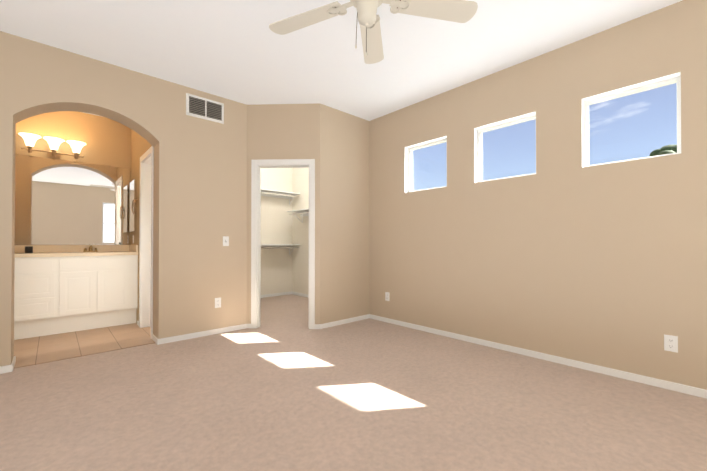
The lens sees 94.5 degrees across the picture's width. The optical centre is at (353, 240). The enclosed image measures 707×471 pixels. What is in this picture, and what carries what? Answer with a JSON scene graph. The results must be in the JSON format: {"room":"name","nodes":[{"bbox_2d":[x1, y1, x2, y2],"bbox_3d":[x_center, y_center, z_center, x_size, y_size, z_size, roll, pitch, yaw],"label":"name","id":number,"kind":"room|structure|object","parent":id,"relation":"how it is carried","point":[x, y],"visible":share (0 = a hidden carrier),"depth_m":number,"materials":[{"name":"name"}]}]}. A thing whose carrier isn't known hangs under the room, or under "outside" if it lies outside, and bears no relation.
{"room":"empty bedroom","nodes":[
{"label":"empty bedroom","id":0,"kind":"room"},
{"bbox_2d":[15,111,130,244],"bbox_3d":[-3.452,-0.296,4.460,2.770,2.762,0.140,0,-1,-43],"label":"wall","id":1,"kind":"structure","parent":0,"point":[107,141],"depth_m":4.28,"materials":[{"name":"paint"}]},
{"bbox_2d":[18,133,85,159],"bbox_3d":[-3.678,-1.136,4.011,0.616,0.211,0.222,0,-1,-43],"label":"vanity light bar","id":2,"kind":"object","parent":1,"relation":"attached to","point":[52,151],"visible":1,"depth_m":3.98,"materials":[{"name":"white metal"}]},
{"bbox_2d":[15,154,130,244],"bbox_3d":[-3.744,-0.483,4.090,1.587,1.082,0.010,0,-1,-43],"label":"vanity mirror","id":3,"kind":"object","parent":1,"relation":"attached to","point":[61,202],"visible":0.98,"depth_m":4.19,"materials":[{"name":"clear glass"}]},
{"bbox_2d":[14,323,154,368],"bbox_3d":[-2.888,1.077,3.814,2.600,0.006,1.660,0,-1,-43],"label":"floor","id":4,"kind":"structure","parent":0,"point":[44,349],"depth_m":3.39,"materials":[{"name":"beige tile"}]},
{"bbox_2d":[14,253,137,339],"bbox_3d":[-3.554,0.629,3.875,1.592,0.891,0.569,0,-1,-43],"label":"bathroom vanity","id":5,"kind":"object","parent":4,"relation":"on","point":[58,289],"depth_m":3.79,"materials":[{"name":"white paint"}]},
{"bbox_2d":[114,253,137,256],"bbox_3d":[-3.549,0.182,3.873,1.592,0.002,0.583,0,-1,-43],"label":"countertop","id":6,"kind":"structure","parent":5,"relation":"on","point":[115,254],"depth_m":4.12,"materials":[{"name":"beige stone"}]},
{"bbox_2d":[25,246,32,252],"bbox_3d":[-3.794,0.108,3.817,0.068,0.075,0.067,0,-1,-43],"label":"cup","id":7,"kind":"object","parent":6,"relation":"on","point":[28,249],"visible":1,"depth_m":3.80,"materials":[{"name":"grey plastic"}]},
{"bbox_2d":[83,245,97,251],"bbox_3d":[-3.404,0.101,4.235,0.150,0.095,0.151,0,-1,-43],"label":"faucet","id":8,"kind":"object","parent":6,"relation":"on","point":[90,249],"visible":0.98,"depth_m":4.25,"materials":[{"name":"gold metal"}]},
{"bbox_2d":[0,31,246,365],"bbox_3d":[-2.619,-0.307,3.022,3.490,2.762,0.270,0,-1,-43],"label":"wall","id":9,"kind":"structure","parent":0,"point":[200,192],"depth_m":3.47,"materials":[{"name":"paint"}]},
{"bbox_2d":[186,93,223,123],"bbox_3d":[-1.675,-1.493,3.704,0.410,0.240,0.017,0,-1,-43],"label":"air vent grille","id":10,"kind":"object","parent":9,"relation":"attached to","point":[204,108],"visible":1,"depth_m":3.69,"materials":[{"name":"white metal"}]},
{"bbox_2d":[215,298,220,307],"bbox_3d":[-1.572,0.723,3.788,0.070,0.114,0.008,0,-1,-43],"label":"outlet","id":11,"kind":"object","parent":9,"relation":"attached to","point":[217,302],"visible":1,"depth_m":3.78,"materials":[{"name":"white plastic"}]},
{"bbox_2d":[223,236,228,245],"bbox_3d":[-1.502,0.008,3.851,0.070,0.114,0.018,0,-1,-43],"label":"switch plate","id":12,"kind":"object","parent":9,"relation":"attached to","point":[225,240],"visible":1,"depth_m":3.85,"materials":[{"name":"white plastic"}]},
{"bbox_2d":[131,129,151,322],"bbox_3d":[-2.644,-0.298,4.146,0.100,2.762,1.417,0,-1,-43],"label":"wall","id":13,"kind":"structure","parent":0,"point":[140,145],"depth_m":4.27,"materials":[{"name":"paint"}]},
{"bbox_2d":[129,179,136,231],"bbox_3d":[-2.988,-0.462,4.418,0.037,0.680,0.358,0,-1,-43],"label":"mirrored medicine cabinet","id":14,"kind":"object","parent":13,"relation":"attached to","point":[133,217],"visible":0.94,"depth_m":4.32,"materials":[{"name":"clear glass"}]},
{"bbox_2d":[132,198,137,213],"bbox_3d":[-2.821,-0.442,4.227,0.050,0.208,0.192,0,-1,-43],"label":"towel ring","id":15,"kind":"object","parent":13,"relation":"attached to","point":[134,200],"visible":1,"depth_m":4.22,"materials":[{"name":"brown metal"}]},
{"bbox_2d":[139,146,153,338],"bbox_3d":[-2.396,0.022,3.866,0.121,2.117,0.690,0,-1,-43],"label":"door frame","id":16,"kind":"structure","parent":13,"relation":"attached to","point":[146,241],"depth_m":4.04,"materials":[{"name":"white wood"}]},
{"bbox_2d":[261,168,292,294],"bbox_3d":[-1.994,-0.283,6.140,1.850,2.762,0.140,0,-1,-43],"label":"wall","id":17,"kind":"structure","parent":0,"point":[282,270],"depth_m":6.48,"materials":[{"name":"paint"}]},
{"bbox_2d":[261,291,291,297],"bbox_3d":[-1.906,1.069,6.107,1.710,0.058,0.012,0,-1,-43],"label":"baseboard","id":18,"kind":"structure","parent":17,"relation":"attached to","point":[283,293],"depth_m":6.45,"materials":[{"name":"white wood"}]},
{"bbox_2d":[261,189,308,254],"bbox_3d":[-1.183,-0.332,5.343,1.754,1.233,2.129,0,-1,-43],"label":"shelves","id":19,"kind":"object","parent":17,"relation":"attached to","point":[281,194],"visible":0.25,"depth_m":6.32,"materials":[{"name":"white wood"}]},
{"bbox_2d":[246,103,319,323],"bbox_3d":[-0.862,-0.299,4.075,0.909,2.762,0.120,0,0,2],"label":"wall","id":20,"kind":"structure","parent":0,"point":[283,131],"depth_m":4.02,"materials":[{"name":"paint"}]},
{"bbox_2d":[251,159,314,328],"bbox_3d":[-0.862,0.043,4.072,0.786,2.078,0.152,0,0,2],"label":"door frame","id":21,"kind":"structure","parent":20,"relation":"attached to","point":[257,166],"depth_m":4.01,"materials":[{"name":"white wood"}]},
{"bbox_2d":[293,168,308,293],"bbox_3d":[-0.422,-0.284,5.914,0.140,2.762,2.600,0,-1,-43],"label":"wall","id":22,"kind":"structure","parent":0,"point":[300,175],"depth_m":6.49,"materials":[{"name":"paint"}]},
{"bbox_2d":[292,291,307,297],"bbox_3d":[-0.430,1.067,5.801,0.012,0.058,2.460,0,-1,-43],"label":"baseboard","id":23,"kind":"structure","parent":22,"relation":"attached to","point":[294,293],"depth_m":6.47,"materials":[{"name":"white wood"}]},
{"bbox_2d":[0,0,681,120],"bbox_3d":[-0.668,-1.768,2.345,5.550,0.150,7.800,0,-1,-43],"label":"ceiling","id":24,"kind":"structure","parent":0,"point":[239,51],"depth_m":2.77,"materials":[{"name":"paint"}]},
{"bbox_2d":[269,0,477,63],"bbox_3d":[0.053,-1.377,1.776,1.228,0.639,1.256,0,-1,-43],"label":"fan","id":25,"kind":"object","parent":24,"relation":"hanging from","point":[461,11],"visible":1,"depth_m":1.91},
{"bbox_2d":[320,104,368,323],"bbox_3d":[0.050,-0.295,4.500,1.360,2.762,0.120,0,-1,-43],"label":"wall","id":26,"kind":"structure","parent":0,"point":[344,215],"depth_m":4.26,"materials":[{"name":"paint"}]},
{"bbox_2d":[318,314,367,326],"bbox_3d":[-0.028,1.057,4.508,1.110,0.058,0.012,0,-1,-43],"label":"baseboard","id":27,"kind":"structure","parent":26,"relation":"attached to","point":[330,323],"depth_m":4.21,"materials":[{"name":"white wood"}]},
{"bbox_2d":[0,294,706,470],"bbox_3d":[-0.668,1.133,2.322,5.550,0.128,7.800,0,-1,-43],"label":"floor carpet","id":28,"kind":"object","parent":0,"point":[283,387],"visible":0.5,"depth_m":2.06,"materials":[{"name":"beige carpet"}]},
{"bbox_2d":[0,362,14,373],"bbox_3d":[-3.231,1.039,2.261,1.212,0.058,0.015,0,-1,-43],"label":"baseboard","id":29,"kind":"structure","parent":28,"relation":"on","point":[8,368],"depth_m":2.64,"materials":[{"name":"white wood"}]},
{"bbox_2d":[369,0,706,389],"bbox_3d":[1.929,-0.309,2.825,0.140,2.762,4.890,0,-1,-43],"label":"wall","id":30,"kind":"structure","parent":0,"point":[562,252],"depth_m":2.84,"materials":[{"name":"paint"}]},
{"bbox_2d":[385,292,389,300],"bbox_3d":[0.447,0.742,4.320,0.008,0.114,0.070,0,-1,-43],"label":"outlet","id":31,"kind":"object","parent":30,"relation":"attached to","point":[387,296],"visible":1,"depth_m":4.32,"materials":[{"name":"white plastic"}]},
{"bbox_2d":[405,136,446,192],"bbox_3d":[0.898,-0.891,3.947,0.137,0.580,0.600,0,-1,-43],"label":"window","id":32,"kind":"structure","parent":30,"relation":"in","point":[409,151],"depth_m":4.12,"materials":[{"name":"white"}]},
{"bbox_2d":[474,111,535,182],"bbox_3d":[1.524,-0.896,3.266,0.137,0.580,0.600,0,-1,-43],"label":"window","id":33,"kind":"structure","parent":30,"relation":"in","point":[478,132],"depth_m":3.39,"materials":[{"name":"white"}]},
{"bbox_2d":[368,314,706,398],"bbox_3d":[1.812,1.043,2.830,0.012,0.058,4.710,0,-1,-43],"label":"baseboard","id":34,"kind":"structure","parent":30,"relation":"attached to","point":[682,388],"depth_m":2.81,"materials":[{"name":"white wood"}]},
{"bbox_2d":[581,72,680,167],"bbox_3d":[2.163,-0.902,2.570,0.137,0.580,0.590,0,-1,-43],"label":"window","id":35,"kind":"structure","parent":30,"relation":"in","point":[586,102],"depth_m":2.57,"materials":[{"name":"white"}]},
{"bbox_2d":[664,334,677,352],"bbox_3d":[2.270,0.737,2.336,0.008,0.114,0.070,0,-1,-43],"label":"outlet","id":36,"kind":"object","parent":30,"relation":"attached to","point":[671,343],"visible":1,"depth_m":2.33,"materials":[{"name":"white plastic"}]},
{"label":"outside","id":37,"kind":"structure","parent":0,"visible":0},
{"bbox_3d":[22.531,1.349,25.070,59.400,0.150,80.000,0,-1,-43],"label":"ground","id":38,"kind":"structure","parent":37,"visible":0},
{"bbox_2d":[650,145,676,155],"bbox_3d":[12.624,-1.340,13.177,1.910,5.042,2.620,0,-1,-43],"label":"tree","id":39,"kind":"object","parent":38,"relation":"on","point":[670,148],"depth_m":12.92,"materials":[{"name":"green plant"}]}
]}

